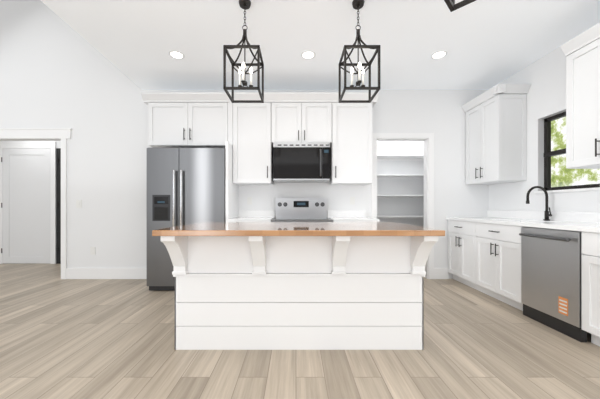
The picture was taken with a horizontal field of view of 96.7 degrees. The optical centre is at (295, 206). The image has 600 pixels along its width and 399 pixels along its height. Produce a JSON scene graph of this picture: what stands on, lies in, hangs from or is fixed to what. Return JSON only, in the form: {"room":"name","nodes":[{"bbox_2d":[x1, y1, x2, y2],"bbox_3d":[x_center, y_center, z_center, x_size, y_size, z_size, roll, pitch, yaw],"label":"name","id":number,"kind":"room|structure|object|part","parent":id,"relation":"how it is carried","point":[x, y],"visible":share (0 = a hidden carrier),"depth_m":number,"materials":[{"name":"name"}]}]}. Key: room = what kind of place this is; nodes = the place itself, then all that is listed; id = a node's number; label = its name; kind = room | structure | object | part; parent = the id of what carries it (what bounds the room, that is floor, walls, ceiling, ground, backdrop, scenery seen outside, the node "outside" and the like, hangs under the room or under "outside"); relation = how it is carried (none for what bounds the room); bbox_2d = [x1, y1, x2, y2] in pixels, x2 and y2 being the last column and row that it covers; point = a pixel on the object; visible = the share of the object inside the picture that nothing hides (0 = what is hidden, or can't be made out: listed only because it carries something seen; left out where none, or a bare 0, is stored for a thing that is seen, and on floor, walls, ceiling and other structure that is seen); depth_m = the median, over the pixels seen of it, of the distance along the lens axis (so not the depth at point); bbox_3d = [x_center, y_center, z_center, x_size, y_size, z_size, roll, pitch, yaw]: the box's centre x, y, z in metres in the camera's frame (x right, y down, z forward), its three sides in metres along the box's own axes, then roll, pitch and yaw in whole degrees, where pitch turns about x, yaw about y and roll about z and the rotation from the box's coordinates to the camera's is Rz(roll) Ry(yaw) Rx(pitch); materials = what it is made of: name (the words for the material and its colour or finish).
{"room":"kitchen","nodes":[
{"label":"kitchen","id":0,"kind":"room"},
{"bbox_2d":[0,141,60,263],"bbox_3d":[-6.125,-0.280,4.595,5.750,2.700,1.050,0,0,0],"label":"wall","id":1,"kind":"structure","parent":0,"point":[58,144],"depth_m":5.00,"materials":[{"name":"white paint"}]},
{"bbox_2d":[0,142,60,263],"bbox_3d":[-4.985,-0.070,4.988,1.190,2.280,0.022,0,0,0],"label":"hall door","id":2,"kind":"structure","parent":1,"relation":"in","point":[30,202],"depth_m":4.99,"materials":[{"name":"white paint"}]},
{"bbox_2d":[0,0,487,278],"bbox_3d":[-3.000,-3.430,4.010,12.000,9.000,0.120,0,0,0],"label":"wall","id":3,"kind":"structure","parent":0,"point":[56,71],"depth_m":3.95,"materials":[{"name":"white paint"}]},
{"bbox_2d":[0,128,71,278],"bbox_3d":[-6.155,-0.041,3.998,5.690,2.222,0.155,0,0,0],"label":"trim","id":4,"kind":"structure","parent":3,"relation":"attached to","point":[63,134],"depth_m":3.93,"materials":[{"name":"white paint"}]},
{"bbox_2d":[76,200,81,207],"bbox_3d":[-3.210,-0.040,3.944,0.080,0.120,0.010,0,0,0],"label":"switch plate","id":5,"kind":"object","parent":3,"relation":"attached to","point":[78,202],"depth_m":3.94,"materials":[{"name":"white plastic"}]},
{"bbox_2d":[66,268,146,278],"bbox_3d":[-2.696,0.990,3.942,1.392,0.160,0.015,0,0,0],"label":"baseboard","id":6,"kind":"structure","parent":3,"relation":"attached to","point":[124,273],"depth_m":3.93,"materials":[{"name":"white paint"}]},
{"bbox_2d":[145,92,232,147],"bbox_3d":[-1.420,-1.164,3.763,1.140,0.691,0.367,0,0,0],"label":"upper cabinet","id":7,"kind":"object","parent":3,"relation":"attached to","point":[175,119],"depth_m":3.59,"materials":[{"name":"white paint"}]},
{"bbox_2d":[233,92,272,184],"bbox_3d":[-0.623,-0.911,3.763,0.585,1.196,0.367,0,0,0],"label":"upper cabinet","id":8,"kind":"object","parent":3,"relation":"attached to","point":[250,133],"depth_m":3.59,"materials":[{"name":"white paint"}]},
{"bbox_2d":[273,92,332,143],"bbox_3d":[0.075,-1.184,3.763,0.816,0.650,0.367,0,0,0],"label":"upper cabinet","id":9,"kind":"object","parent":3,"relation":"attached to","point":[297,116],"depth_m":3.58,"materials":[{"name":"white paint"}]},
{"bbox_2d":[273,142,329,182],"bbox_3d":[0.075,-0.603,3.724,0.758,0.505,0.446,0,0,0],"label":"microwave","id":10,"kind":"object","parent":9,"relation":"attached to","point":[301,162],"visible":1,"depth_m":3.55,"materials":[{"name":"silver metal"}]},
{"bbox_2d":[329,92,372,184],"bbox_3d":[0.755,-0.911,3.763,0.550,1.196,0.367,0,0,0],"label":"upper cabinet","id":11,"kind":"object","parent":3,"relation":"attached to","point":[351,148],"depth_m":3.59,"materials":[{"name":"white paint"}]},
{"bbox_2d":[371,133,433,278],"bbox_3d":[1.575,-0.007,4.002,0.920,2.155,0.139,0,0,0],"label":"trim","id":12,"kind":"structure","parent":3,"relation":"attached to","point":[427,139],"depth_m":3.93,"materials":[{"name":"white paint"}]},
{"bbox_2d":[434,268,447,278],"bbox_3d":[2.125,0.990,3.942,0.250,0.160,0.015,0,0,0],"label":"baseboard","id":13,"kind":"structure","parent":3,"relation":"attached to","point":[439,273],"depth_m":3.93,"materials":[{"name":"white paint"}]},
{"bbox_2d":[0,264,599,398],"bbox_3d":[-2.500,1.120,2.000,13.000,0.100,12.000,0,0,0],"label":"floor","id":14,"kind":"structure","parent":0,"point":[60,338],"depth_m":1.89,"materials":[{"name":"brown wood"}]},
{"bbox_2d":[147,142,237,289],"bbox_3d":[-1.360,0.127,3.609,1.012,1.887,0.676,0,0,0],"label":"fridge","id":15,"kind":"object","parent":14,"relation":"on","point":[185,186],"depth_m":3.33,"materials":[{"name":"silver metal"}]},
{"bbox_3d":[-0.870,0.127,3.648,0.032,1.887,0.597,0,0,0],"label":"fridge panel","id":16,"kind":"part","parent":15,"relation":"part of","materials":[{"name":"white wood"}]},
{"bbox_2d":[227,210,274,221],"bbox_3d":[-0.580,0.562,3.605,0.540,1.016,0.684,0,0,0],"label":"countertop","id":17,"kind":"structure","parent":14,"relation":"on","point":[256,215],"depth_m":3.93,"materials":[{"name":"white stone"}]},
{"bbox_2d":[161,236,437,349],"bbox_3d":[0.023,0.632,2.189,1.872,0.876,0.821,0,0,0],"label":"kitchen island","id":18,"kind":"object","parent":14,"relation":"on","point":[299,292],"visible":0.85,"depth_m":1.99,"materials":[{"name":"white paint"}]},
{"bbox_2d":[152,222,444,235],"bbox_3d":[0.018,0.174,2.200,1.915,0.038,0.920,0,0,0],"label":"island countertop","id":19,"kind":"structure","parent":18,"relation":"on","point":[297,229],"depth_m":1.80,"materials":[{"name":"brown wood"}]},
{"bbox_2d":[271,198,332,221],"bbox_3d":[0.075,0.472,3.581,0.766,1.195,0.678,0,0,0],"label":"range","id":20,"kind":"object","parent":14,"relation":"on","point":[301,209],"visible":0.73,"depth_m":3.85,"materials":[{"name":"silver metal"}]},
{"bbox_2d":[327,210,379,221],"bbox_3d":[0.745,0.562,3.605,0.570,1.016,0.684,0,0,0],"label":"countertop","id":21,"kind":"structure","parent":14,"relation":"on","point":[347,215],"depth_m":3.93,"materials":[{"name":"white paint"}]},
{"bbox_2d":[448,222,469,286],"bbox_3d":[2.543,0.632,3.609,0.607,0.876,0.678,0,0,0],"label":"base cabinet","id":22,"kind":"object","parent":14,"relation":"on","point":[458,232],"depth_m":3.65,"materials":[{"name":"white paint"}]},
{"bbox_2d":[470,222,577,310],"bbox_3d":[2.543,0.632,3.032,0.607,0.876,0.778,0,0,0],"label":"base cabinet","id":23,"kind":"object","parent":14,"relation":"on","point":[484,254],"depth_m":2.98,"materials":[{"name":"white paint"}]},
{"bbox_2d":[446,218,599,233],"bbox_3d":[2.533,0.175,2.574,0.627,0.038,2.748,0,0,0],"label":"countertop","id":24,"kind":"structure","parent":23,"relation":"on","point":[586,227],"depth_m":2.60,"materials":[{"name":"white stone"}]},
{"bbox_2d":[526,186,551,220],"bbox_3d":[2.666,-0.036,2.926,0.254,0.382,0.084,0,0,0],"label":"faucet","id":25,"kind":"object","parent":24,"relation":"on","point":[546,214],"visible":1,"depth_m":2.93,"materials":[{"name":"black metal"}]},
{"bbox_2d":[519,227,586,341],"bbox_3d":[2.506,0.635,2.369,0.668,0.870,0.539,0,0,0],"label":"dishwasher","id":26,"kind":"object","parent":14,"relation":"on","point":[550,278],"visible":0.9,"depth_m":2.31,"materials":[{"name":"silver metal"}]},
{"bbox_2d":[578,230,599,345],"bbox_3d":[2.543,0.632,1.817,0.607,0.876,0.557,0,0,0],"label":"base cabinet","id":27,"kind":"object","parent":14,"relation":"on","point":[590,243],"depth_m":2.04,"materials":[{"name":"white paint"}]},
{"bbox_2d":[40,0,599,89],"bbox_3d":[0.300,-1.780,0.750,5.400,0.100,9.500,0,0,0],"label":"ceiling","id":28,"kind":"structure","parent":0,"point":[486,44],"depth_m":2.73,"materials":[{"name":"white paint"}]},
{"bbox_2d":[168,50,184,58],"bbox_3d":[-1.360,-1.737,3.040,0.169,0.026,0.169,0,0,-6],"label":"recessed light","id":29,"kind":"object","parent":28,"relation":"in","point":[175,54],"depth_m":3.03,"materials":[{"name":"white paint"}]},
{"bbox_2d":[223,0,263,102],"bbox_3d":[-0.433,-1.331,2.260,0.287,0.796,0.287,0,0,0],"label":"pendant light","id":30,"kind":"object","parent":28,"relation":"hanging from","point":[245,4],"visible":1,"depth_m":2.24,"materials":[{"name":"black metal"}]},
{"bbox_2d":[301,50,315,58],"bbox_3d":[0.140,-1.737,3.040,0.169,0.026,0.169,0,0,-6],"label":"recessed light","id":31,"kind":"object","parent":28,"relation":"in","point":[308,54],"depth_m":3.03,"materials":[{"name":"white paint"}]},
{"bbox_2d":[339,0,379,102],"bbox_3d":[0.527,-1.331,2.260,0.287,0.796,0.287,0,0,0],"label":"pendant light","id":32,"kind":"object","parent":28,"relation":"hanging from","point":[357,4],"visible":1,"depth_m":2.25,"materials":[{"name":"black metal"}]},
{"bbox_2d":[431,50,446,58],"bbox_3d":[1.630,-1.737,3.040,0.169,0.026,0.169,0,0,-6],"label":"recessed light","id":33,"kind":"object","parent":28,"relation":"in","point":[439,54],"depth_m":3.03,"materials":[{"name":"white paint"}]},
{"bbox_2d":[444,0,475,11],"bbox_3d":[0.744,-1.331,1.078,0.287,0.796,0.287,0,0,-45],"label":"pendant light","id":34,"kind":"object","parent":28,"relation":"hanging from","point":[451,5],"visible":1,"depth_m":1.24,"materials":[{"name":"black metal"}]},
{"bbox_2d":[377,141,423,226],"bbox_3d":[1.850,-0.330,5.360,2.000,2.800,0.120,0,0,0],"label":"wall","id":35,"kind":"structure","parent":0,"point":[400,206],"depth_m":5.29,"materials":[{"name":"white paint"}]},
{"bbox_2d":[377,154,423,218],"bbox_3d":[1.909,-0.155,5.124,1.875,1.630,0.348,0,0,0],"label":"shelf","id":36,"kind":"object","parent":35,"relation":"attached to","point":[400,157],"visible":0.21,"depth_m":4.94,"materials":[{"name":"white paint"}]},
{"bbox_2d":[488,47,599,211],"bbox_3d":[2.925,-0.330,0.750,0.150,2.800,9.500,0,0,0],"label":"wall","id":37,"kind":"structure","parent":0,"point":[544,76],"depth_m":3.14,"materials":[{"name":"white paint"}]},
{"bbox_2d":[461,84,530,184],"bbox_3d":[2.646,-0.902,3.586,0.402,1.165,0.722,0,0,0],"label":"upper cabinet","id":38,"kind":"object","parent":37,"relation":"attached to","point":[496,134],"visible":1,"depth_m":3.31,"materials":[{"name":"white paint"}]},
{"bbox_2d":[486,210,599,221],"bbox_3d":[2.837,0.105,2.574,0.019,0.102,2.748,0,0,0],"label":"backsplash","id":39,"kind":"structure","parent":37,"relation":"attached to","point":[556,216],"depth_m":2.92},
{"bbox_2d":[534,111,599,192],"bbox_3d":[2.897,-0.593,2.820,0.135,0.875,0.700,0,0,0],"label":"window","id":40,"kind":"structure","parent":37,"relation":"in","point":[559,176],"depth_m":2.96,"materials":[{"name":"black metal"}]},
{"bbox_2d":[564,30,599,168],"bbox_3d":[2.674,-0.917,2.280,0.347,1.136,0.379,0,0,0],"label":"upper cabinet","id":41,"kind":"object","parent":37,"relation":"attached to","point":[581,51],"depth_m":2.36,"materials":[{"name":"white paint"}]},
{"bbox_2d":[592,26,599,165],"bbox_3d":[2.674,-0.917,1.925,0.347,1.136,0.568,0,0,0],"label":"upper cabinet","id":42,"kind":"object","parent":37,"relation":"attached to","point":[595,29],"depth_m":2.23,"materials":[{"name":"white paint"}]}
]}

